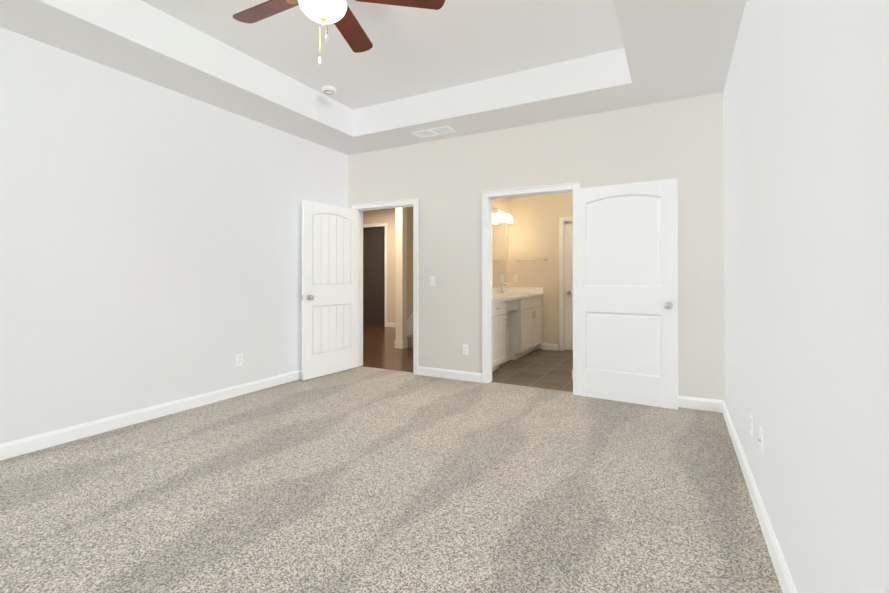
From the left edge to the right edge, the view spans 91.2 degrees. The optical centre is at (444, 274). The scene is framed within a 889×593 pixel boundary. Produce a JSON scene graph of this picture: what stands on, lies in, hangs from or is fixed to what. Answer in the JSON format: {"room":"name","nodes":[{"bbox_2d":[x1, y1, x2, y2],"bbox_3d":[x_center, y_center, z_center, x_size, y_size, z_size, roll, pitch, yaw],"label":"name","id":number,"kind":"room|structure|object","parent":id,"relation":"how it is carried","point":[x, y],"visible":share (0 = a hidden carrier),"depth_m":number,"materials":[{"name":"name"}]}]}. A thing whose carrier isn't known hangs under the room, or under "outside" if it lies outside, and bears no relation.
{"room":"empty bedroom","nodes":[
{"label":"empty bedroom","id":0,"kind":"room"},
{"bbox_2d":[0,27,347,443],"bbox_3d":[-2.624,-0.398,3.175,0.120,3.120,5.620,0,0,28],"label":"wall","id":1,"kind":"structure","parent":0,"point":[150,244],"depth_m":3.40,"materials":[{"name":"paint"}]},
{"bbox_2d":[0,370,301,460],"bbox_3d":[-2.529,1.113,3.187,0.030,0.100,5.500,0,0,28],"label":"baseboard","id":2,"kind":"structure","parent":1,"relation":"attached to","point":[14,448],"depth_m":3.37,"materials":[{"name":"white wood"}]},
{"bbox_2d":[236,353,242,365],"bbox_3d":[-1.988,0.822,4.225,0.007,0.114,0.070,0,0,28],"label":"electrical outlet","id":3,"kind":"object","parent":1,"relation":"attached to","point":[239,359],"visible":1,"depth_m":4.22,"materials":[{"name":"white plastic"}]},
{"bbox_2d":[0,0,745,154],"bbox_3d":[-0.734,-1.771,2.240,4.340,0.420,5.740,0,0,28],"label":"ceiling","id":4,"kind":"structure","parent":0,"point":[464,67],"depth_m":3.49,"materials":[{"name":"paint"}]},
{"bbox_2d":[322,86,335,94],"bbox_3d":[-1.148,-1.834,4.331,0.140,0.038,0.140,0,0,28],"label":"smoke detector","id":5,"kind":"object","parent":4,"relation":"attached to","point":[330,90],"visible":1,"depth_m":4.29,"materials":[{"name":"white plastic"}]},
{"bbox_2d":[233,0,444,64],"bbox_3d":[-0.689,-1.503,2.324,1.210,0.716,1.256,0,0,28],"label":"ceiling fan","id":6,"kind":"object","parent":4,"relation":"hanging from","point":[339,14],"visible":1,"depth_m":2.44,"materials":[{"name":"brown wood"}]},
{"bbox_2d":[410,126,456,137],"bbox_3d":[-0.122,-1.547,4.723,0.460,0.012,0.210,0,0,28],"label":"ceiling vent","id":7,"kind":"object","parent":4,"relation":"in","point":[442,130],"visible":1,"depth_m":4.71,"materials":[{"name":"white plastic"}]},
{"bbox_2d":[363,208,395,322],"bbox_3d":[-0.671,-0.171,9.750,5.170,2.720,0.120,0,0,28],"label":"wall","id":8,"kind":"structure","parent":0,"point":[388,216],"depth_m":9.98,"materials":[{"name":"paint"}]},
{"bbox_2d":[363,227,384,325],"bbox_3d":[-1.813,0.033,10.317,1.014,2.316,0.104,0,0,28],"label":"front door","id":9,"kind":"structure","parent":8,"relation":"in","point":[373,276],"depth_m":10.23,"materials":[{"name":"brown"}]},
{"bbox_2d":[363,207,412,348],"bbox_3d":[-1.560,-0.178,8.042,4.970,2.720,3.730,0,0,28],"label":"trim","id":10,"kind":"structure","parent":8,"relation":"attached to","point":[403,325],"depth_m":7.01,"materials":[{"name":"white wood"}]},
{"bbox_2d":[0,366,782,592],"bbox_3d":[-0.748,1.209,2.201,4.340,0.100,5.680,0,0,28],"label":"floor carpet","id":11,"kind":"object","parent":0,"point":[360,479],"visible":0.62,"depth_m":2.25,"materials":[{"name":"beige carpet"}]},
{"bbox_2d":[407,207,412,319],"bbox_3d":[-0.147,-0.178,8.109,0.100,2.720,2.260,0,0,28],"label":"wall","id":12,"kind":"structure","parent":0,"point":[409,209],"depth_m":7.20,"materials":[{"name":"paint"}]},
{"bbox_2d":[361,325,572,391],"bbox_3d":[-0.474,1.230,7.491,7.640,0.100,3.910,0,0,28],"label":"floor","id":13,"kind":"structure","parent":0,"point":[545,369],"depth_m":5.77,"materials":[{"name":"tile"}]},
{"bbox_2d":[407,335,412,347],"bbox_3d":[0.390,0.421,7.715,1.176,1.520,2.064,0,0,28],"label":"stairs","id":14,"kind":"structure","parent":13,"relation":"on","point":[410,340],"depth_m":7.07,"materials":[{"name":"carpet"}]},
{"bbox_2d":[492,294,542,371],"bbox_3d":[0.778,0.749,6.016,0.594,0.850,2.286,0,0,28],"label":"bathroom vanity","id":15,"kind":"object","parent":13,"relation":"on","point":[516,322],"depth_m":5.99,"materials":[{"name":"white wood"}]},
{"bbox_2d":[492,294,535,301],"bbox_3d":[0.769,0.302,6.018,0.577,0.044,2.296,0,0,28],"label":"countertop","id":16,"kind":"structure","parent":15,"relation":"on","point":[495,297],"depth_m":6.02,"materials":[{"name":"white stone"}]},
{"bbox_2d":[492,198,507,287],"bbox_3d":[0.447,-0.185,6.165,0.120,2.720,2.310,0,0,28],"label":"wall","id":17,"kind":"structure","parent":0,"point":[502,204],"depth_m":7.01,"materials":[{"name":"paint"}]},
{"bbox_2d":[492,220,505,285],"bbox_3d":[0.525,-0.330,6.173,0.006,0.990,2.016,0,0,28],"label":"bathroom mirror","id":18,"kind":"object","parent":17,"relation":"attached to","point":[498,253],"visible":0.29,"depth_m":6.75,"materials":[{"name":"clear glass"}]},
{"bbox_2d":[492,286,507,293],"bbox_3d":[0.522,0.240,6.150,0.018,0.090,2.296,0,0,28],"label":"backsplash","id":19,"kind":"structure","parent":17,"relation":"attached to","point":[503,290],"depth_m":6.65,"materials":[{"name":"white stone"}]},
{"bbox_2d":[492,208,512,222],"bbox_3d":[0.893,-0.916,6.673,0.186,0.175,0.600,0,0,28],"label":"sconce","id":20,"kind":"object","parent":17,"relation":"attached to","point":[501,215],"visible":1,"depth_m":6.62,"materials":[{"name":"white glass"}]},
{"bbox_2d":[348,92,723,400],"bbox_3d":[0.590,-0.391,4.713,4.340,3.120,0.120,0,0,28],"label":"wall","id":21,"kind":"structure","parent":0,"point":[447,182],"depth_m":4.37,"materials":[{"name":"paint"}]},
{"bbox_2d":[301,200,357,379],"bbox_3d":[-1.336,0.168,5.167,0.167,1.990,0.860,0,0,32],"label":"hall door","id":22,"kind":"structure","parent":21,"relation":"in","point":[329,297],"depth_m":5.11,"materials":[{"name":"white wood"}]},
{"bbox_2d":[352,198,417,374],"bbox_3d":[-0.714,0.137,5.407,0.985,2.070,0.164,0,0,28],"label":"door frame","id":23,"kind":"structure","parent":21,"relation":"attached to","point":[361,208],"depth_m":5.31,"materials":[{"name":"white wood"}]},
{"bbox_2d":[430,276,434,285],"bbox_3d":[-0.138,0.070,5.026,0.070,0.114,0.010,0,0,28],"label":"light switch","id":24,"kind":"object","parent":21,"relation":"attached to","point":[432,280],"visible":1,"depth_m":5.02,"materials":[{"name":"white plastic"}]},
{"bbox_2d":[418,366,481,382],"bbox_3d":[0.051,1.120,4.918,0.818,0.100,0.014,0,0,28],"label":"baseboard","id":25,"kind":"structure","parent":21,"relation":"attached to","point":[425,371],"depth_m":4.90,"materials":[{"name":"white wood"}]},
{"bbox_2d":[463,344,468,354],"bbox_3d":[0.233,0.824,4.826,0.070,0.114,0.007,0,0,28],"label":"electrical outlet","id":26,"kind":"object","parent":21,"relation":"attached to","point":[466,349],"visible":1,"depth_m":4.82,"materials":[{"name":"white plastic"}]},
{"bbox_2d":[482,182,579,382],"bbox_3d":[0.900,0.133,4.545,1.034,2.070,0.164,0,0,28],"label":"door frame","id":27,"kind":"structure","parent":21,"relation":"attached to","point":[488,197],"depth_m":4.71,"materials":[{"name":"white wood"}]},
{"bbox_2d":[571,178,677,409],"bbox_3d":[1.628,0.163,3.995,0.909,1.990,0.167,0,0,33],"label":"bathroom door","id":28,"kind":"structure","parent":21,"relation":"in","point":[625,292],"depth_m":3.96,"materials":[{"name":"white wood"}]},
{"bbox_2d":[678,395,719,411],"bbox_3d":[1.837,1.116,3.964,1.160,0.100,0.014,0,0,28],"label":"baseboard","id":29,"kind":"structure","parent":21,"relation":"attached to","point":[713,405],"depth_m":3.76,"materials":[{"name":"white wood"}]},
{"bbox_2d":[508,192,572,343],"bbox_3d":[1.993,-0.183,6.734,2.310,2.720,0.150,0,0,28],"label":"wall","id":30,"kind":"structure","parent":0,"point":[532,230],"depth_m":6.92,"materials":[{"name":"paint"}]},
{"bbox_2d":[513,275,517,281],"bbox_3d":[1.158,0.058,7.113,0.070,0.114,0.007,0,0,28],"label":"outlet","id":31,"kind":"object","parent":30,"relation":"attached to","point":[515,278],"visible":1,"depth_m":7.11,"materials":[{"name":"white plastic"}]},
{"bbox_2d":[508,287,542,293],"bbox_3d":[1.305,0.243,7.023,0.577,0.090,0.018,0,0,28],"label":"backsplash","id":32,"kind":"structure","parent":30,"relation":"attached to","point":[511,290],"depth_m":6.99,"materials":[{"name":"white stone"}]},
{"bbox_2d":[517,258,547,261],"bbox_3d":[1.392,-0.242,6.957,0.508,0.047,0.062,0,0,28],"label":"towel rail","id":33,"kind":"object","parent":30,"relation":"attached to","point":[545,259],"visible":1,"depth_m":6.92,"materials":[{"name":"grey metal"}]},
{"bbox_2d":[537,343,558,350],"bbox_3d":[1.412,1.128,6.969,0.820,0.100,0.014,0,0,28],"label":"baseboard","id":34,"kind":"structure","parent":30,"relation":"attached to","point":[546,346],"depth_m":6.83,"materials":[{"name":"white wood"}]},
{"bbox_2d":[559,217,572,350],"bbox_3d":[2.220,0.141,6.617,0.910,2.070,0.164,0,0,28],"label":"door frame","id":35,"kind":"structure","parent":30,"relation":"attached to","point":[563,221],"depth_m":6.75,"materials":[{"name":"white wood"}]},
{"bbox_2d":[565,222,572,350],"bbox_3d":[2.211,0.173,6.590,0.784,1.990,0.167,0,0,35],"label":"door","id":36,"kind":"structure","parent":30,"relation":"in","point":[568,285],"depth_m":6.76,"materials":[{"name":"white wood"}]},
{"bbox_2d":[723,0,888,592],"bbox_3d":[1.099,-0.405,1.187,0.120,3.120,5.620,0,0,28],"label":"wall","id":37,"kind":"structure","parent":0,"point":[806,223],"depth_m":1.27,"materials":[{"name":"paint"}]},
{"bbox_2d":[750,411,752,436],"bbox_3d":[1.636,0.794,2.324,0.007,0.114,0.070,0,0,28],"label":"electrical outlet","id":38,"kind":"object","parent":37,"relation":"attached to","point":[751,423],"visible":1,"depth_m":2.30,"materials":[{"name":"white plastic"}]},
{"bbox_2d":[720,400,796,592],"bbox_3d":[1.068,1.105,1.266,0.014,0.100,5.500,0,0,28],"label":"baseboard","id":39,"kind":"structure","parent":37,"relation":"attached to","point":[785,580],"depth_m":1.97,"materials":[{"name":"white wood"}]},
{"bbox_2d":[758,426,762,454],"bbox_3d":[1.488,0.778,2.052,0.013,0.114,0.070,0,0,28],"label":"outlet","id":40,"kind":"object","parent":37,"relation":"attached to","point":[760,439],"visible":0.98,"depth_m":2.05,"materials":[{"name":"white plastic"}]}
]}

